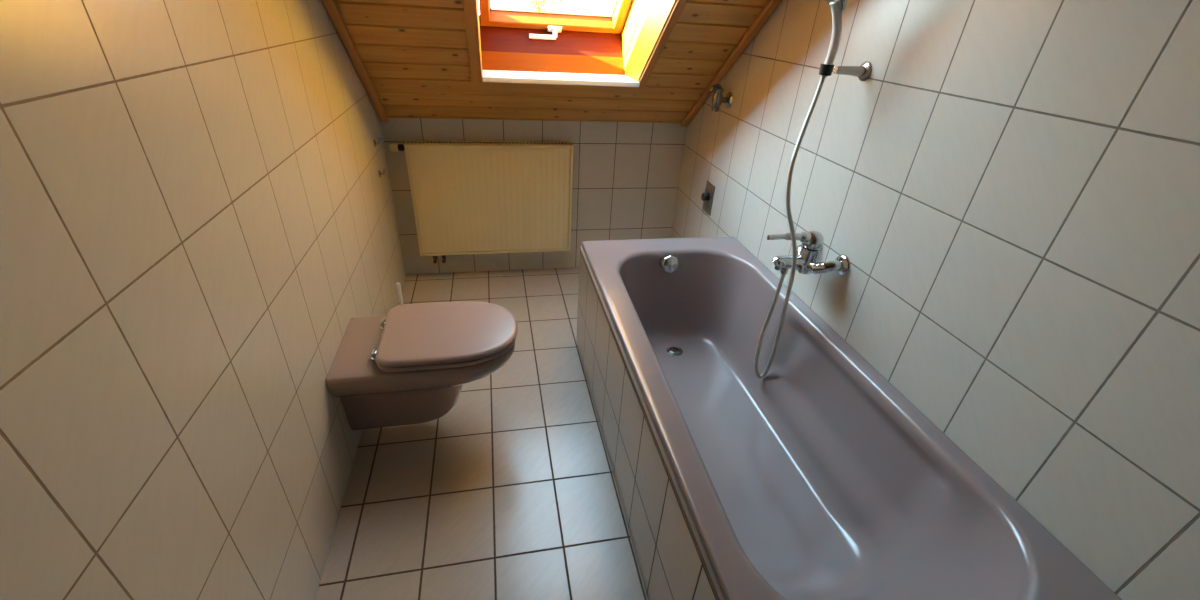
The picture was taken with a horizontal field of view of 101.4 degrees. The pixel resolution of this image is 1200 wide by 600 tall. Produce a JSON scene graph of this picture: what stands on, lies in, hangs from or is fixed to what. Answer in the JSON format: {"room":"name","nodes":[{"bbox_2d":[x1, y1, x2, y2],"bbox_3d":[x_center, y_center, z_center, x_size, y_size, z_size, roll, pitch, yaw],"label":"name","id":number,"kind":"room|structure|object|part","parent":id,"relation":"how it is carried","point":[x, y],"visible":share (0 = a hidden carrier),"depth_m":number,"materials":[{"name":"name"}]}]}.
{"room":"bathroom","nodes":[
{"label":"bathroom","id":0,"kind":"room"},
{"bbox_2d":[0,0,405,599],"bbox_3d":[-0.778,-0.322,0.834,0.120,2.362,3.520,-3,31,-12],"label":"wall","id":1,"kind":"structure","parent":0,"point":[197,214],"depth_m":0.81,"materials":[{"name":"tile"}]},
{"bbox_2d":[321,0,387,121],"bbox_3d":[-0.818,-1.039,1.226,0.037,1.503,1.870,-3,31,-12],"label":"trim","id":2,"kind":"structure","parent":1,"relation":"attached to","point":[330,6],"depth_m":1.88,"materials":[{"name":"brown wood"}]},
{"bbox_2d":[373,138,380,146],"bbox_3d":[-1.008,-0.716,2.230,0.032,0.041,0.034,-3,31,-12],"label":"wall hook","id":3,"kind":"object","parent":1,"relation":"attached to","point":[379,139],"visible":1,"depth_m":2.22,"materials":[{"name":"silver metal"}]},
{"bbox_2d":[378,169,385,176],"bbox_3d":[-1.014,-0.593,2.291,0.032,0.041,0.034,-3,31,-12],"label":"wall hook","id":4,"kind":"object","parent":1,"relation":"attached to","point":[384,170],"visible":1,"depth_m":2.28,"materials":[{"name":"silver metal"}]},
{"bbox_2d":[326,301,517,429],"bbox_3d":[-0.571,0.245,1.712,0.572,0.361,0.348,-3,31,-12],"label":"toilet","id":5,"kind":"object","parent":1,"relation":"attached to","point":[409,365],"visible":1,"depth_m":1.59,"materials":[{"name":"ceramic"}]},
{"bbox_3d":[-0.499,0.118,1.652,0.430,0.014,0.340,-3,31,-12],"label":"seat","id":6,"kind":"part","parent":5,"relation":"part of","materials":[{"name":"plastic"}]},
{"bbox_3d":[-0.496,0.096,1.640,0.439,0.024,0.348,-3,31,-12],"label":"lid","id":7,"kind":"part","parent":5,"relation":"part of","materials":[{"name":"plastic"}]},
{"bbox_2d":[315,267,647,599],"bbox_3d":[-0.005,0.728,1.586,1.819,0.120,3.640,-3,31,-12],"label":"floor","id":8,"kind":"structure","parent":0,"point":[511,493],"depth_m":1.61,"materials":[{"name":"tile"}]},
{"bbox_2d":[396,282,403,304],"bbox_3d":[-0.821,0.096,2.063,0.105,0.384,0.105,-3,31,-12],"label":"toilet brush","id":9,"kind":"object","parent":8,"relation":"on","point":[398,285],"visible":0.16,"depth_m":1.98,"materials":[{"name":"white plastic"}]},
{"bbox_2d":[576,246,724,599],"bbox_3d":[0.417,0.395,1.587,0.711,0.496,1.691,-3,31,-12],"label":"apron","id":10,"kind":"object","parent":8,"relation":"on","point":[673,562],"visible":0.41,"depth_m":1.35,"materials":[{"name":"tile"}]},
{"bbox_2d":[582,236,1121,599],"bbox_3d":[0.425,0.332,1.554,0.704,0.400,1.698,-3,31,-12],"label":"bathtub","id":11,"kind":"object","parent":10,"relation":"on","point":[814,477],"visible":0.98,"depth_m":1.42,"materials":[{"name":"ceramic"}]},
{"bbox_3d":[0.291,-0.149,2.038,0.076,0.073,0.038,-3,31,-12],"label":"overflow knob","id":12,"kind":"part","parent":11,"relation":"part of","materials":[{"name":"silver metal"}]},
{"bbox_2d":[381,118,685,274],"bbox_3d":[-0.330,-0.601,2.803,1.579,0.887,0.120,-3,31,-12],"label":"wall","id":13,"kind":"structure","parent":0,"point":[625,175],"depth_m":2.75,"materials":[{"name":"tile"}]},
{"bbox_2d":[390,141,572,263],"bbox_3d":[-0.606,-0.515,2.662,0.900,0.662,0.091,-3,31,-12],"label":"radiator","id":14,"kind":"object","parent":13,"relation":"attached to","point":[468,198],"visible":1,"depth_m":2.60,"materials":[{"name":"beige metal"}]},
{"bbox_2d":[404,141,572,145],"bbox_3d":[-0.552,-0.797,2.495,0.827,0.003,0.070,-3,31,-12],"label":"grille","id":15,"kind":"object","parent":14,"relation":"attached to","point":[405,144],"depth_m":2.48,"materials":[{"name":"beige metal"}]},
{"bbox_3d":[-0.571,-0.541,2.655,0.819,0.588,0.048,-3,31,-12],"label":"panel","id":16,"kind":"part","parent":14,"relation":"part of","materials":[{"name":"beige metal"}]},
{"bbox_2d":[334,0,768,122],"bbox_3d":[-0.067,-1.101,1.383,1.579,1.500,1.867,-3,31,-12],"label":"ceiling","id":17,"kind":"structure","parent":0,"point":[413,54],"depth_m":2.10,"materials":[{"name":"brown wood"}]},
{"bbox_2d":[462,0,687,87],"bbox_3d":[-0.093,-1.297,1.711,0.780,1.096,1.358,-3,31,-12],"label":"window","id":18,"kind":"structure","parent":17,"relation":"attached to","point":[617,48],"depth_m":2.33,"materials":[{"name":"orange wood"}]},
{"bbox_3d":[-0.275,-1.287,2.373,0.138,0.048,0.031,-3,31,-12],"label":"handle lever","id":19,"kind":"part","parent":18,"relation":"part of","materials":[{"name":"white plastic"}]},
{"bbox_3d":[-0.219,-1.313,2.379,0.068,0.027,0.031,-3,31,-12],"label":"handle plate","id":20,"kind":"part","parent":18,"relation":"part of","materials":[{"name":"white plastic"}]},
{"bbox_3d":[-0.111,-1.439,1.768,0.683,0.860,1.051,-3,31,-12],"label":"sash","id":21,"kind":"part","parent":18,"relation":"part of","materials":[{"name":"wood"}]},
{"bbox_3d":[-0.186,-1.029,2.279,0.700,0.023,0.258,-3,31,-12],"label":"sill","id":22,"kind":"part","parent":18,"relation":"part of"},
{"bbox_2d":[671,0,1199,599],"bbox_3d":[0.883,-0.416,1.175,0.120,2.362,3.520,-3,31,-12],"label":"wall","id":23,"kind":"structure","parent":0,"point":[1010,190],"depth_m":1.02,"materials":[{"name":"tile"}]},
{"bbox_2d":[701,181,714,215],"bbox_3d":[0.531,-0.513,2.470,0.038,0.150,0.102,-3,31,-12],"label":"valve plate","id":24,"kind":"object","parent":23,"relation":"attached to","point":[707,197],"visible":1,"depth_m":2.46,"materials":[{"name":"metal"}]},
{"bbox_3d":[0.529,-0.518,2.465,0.032,0.042,0.042,-3,31,-12],"label":"knob","id":25,"kind":"part","parent":24,"relation":"part of","materials":[{"name":"black plastic"}]},
{"bbox_2d":[708,84,732,111],"bbox_3d":[0.530,-0.902,2.188,0.109,0.114,0.068,-3,31,-12],"label":"valve","id":26,"kind":"object","parent":23,"relation":"attached to","point":[718,99],"visible":1,"depth_m":2.18,"materials":[{"name":"silver metal"}]},
{"bbox_3d":[0.513,-0.934,2.165,0.069,0.038,0.044,-3,31,-12],"label":"valve lever","id":27,"kind":"part","parent":26,"relation":"part of","materials":[{"name":"silver metal"}]},
{"bbox_2d":[680,0,781,126],"bbox_3d":[0.686,-1.124,1.534,0.041,1.503,1.870,-3,31,-12],"label":"trim","id":28,"kind":"structure","parent":23,"relation":"attached to","point":[771,5],"depth_m":2.08,"materials":[{"name":"brown wood"}]},
{"bbox_2d":[767,231,850,275],"bbox_3d":[0.634,-0.151,1.575,0.235,0.144,0.217,-3,31,-12],"label":"mixer","id":29,"kind":"object","parent":23,"relation":"attached to","point":[808,252],"visible":0.95,"depth_m":1.55,"materials":[{"name":"silver metal"}]},
{"bbox_2d":[781,269,787,274],"bbox_3d":[0.602,-0.097,1.600,0.021,0.022,0.021,-3,31,-12],"label":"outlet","id":30,"kind":"object","parent":29,"relation":"attached to","point":[783,271],"depth_m":1.59,"materials":[{"name":"silver metal"}]},
{"bbox_3d":[0.612,-0.120,1.589,0.117,0.050,0.048,-3,31,-12],"label":"spout","id":31,"kind":"part","parent":29,"relation":"part of","materials":[{"name":"silver metal"}]},
{"bbox_3d":[0.615,-0.190,1.546,0.190,0.050,0.063,-3,31,-12],"label":"lever","id":32,"kind":"part","parent":29,"relation":"part of","materials":[{"name":"silver metal"}]},
{"bbox_3d":[0.644,-0.099,1.573,0.022,0.022,0.026,6,31,4],"label":"diverter knob","id":33,"kind":"part","parent":29,"relation":"part of","materials":[{"name":"silver metal"}]},
{"bbox_2d":[819,61,871,80],"bbox_3d":[0.689,-0.651,1.391,0.146,0.052,0.052,-3,31,-12],"label":"holder","id":34,"kind":"object","parent":23,"relation":"attached to","point":[863,72],"visible":0.98,"depth_m":1.39,"materials":[{"name":"silver metal"}]},
{"bbox_2d":[754,0,847,377],"bbox_3d":[0.590,-0.261,1.543,0.117,1.248,0.188,-3,31,-12],"label":"shower hose","id":35,"kind":"object","parent":34,"relation":"hanging from","point":[837,7],"visible":0.99,"depth_m":1.44,"materials":[{"name":"silver metal"}]},
{"bbox_3d":[0.629,-0.713,1.339,0.056,0.191,0.030,-3,31,-12],"label":"shower handle","id":36,"kind":"part","parent":35,"relation":"part of","materials":[{"name":"white plastic"}]},
{"label":"outside","id":37,"kind":"structure","parent":0,"visible":0},
{"bbox_3d":[-13.620,-28.687,55.941,120.000,0.100,117.000,-3,31,-12],"label":"meadow","id":38,"kind":"object","parent":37,"visible":0},
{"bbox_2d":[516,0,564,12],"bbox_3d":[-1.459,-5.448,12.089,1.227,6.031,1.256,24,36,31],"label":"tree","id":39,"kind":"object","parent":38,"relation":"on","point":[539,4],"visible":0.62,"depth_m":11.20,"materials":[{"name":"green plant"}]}
]}

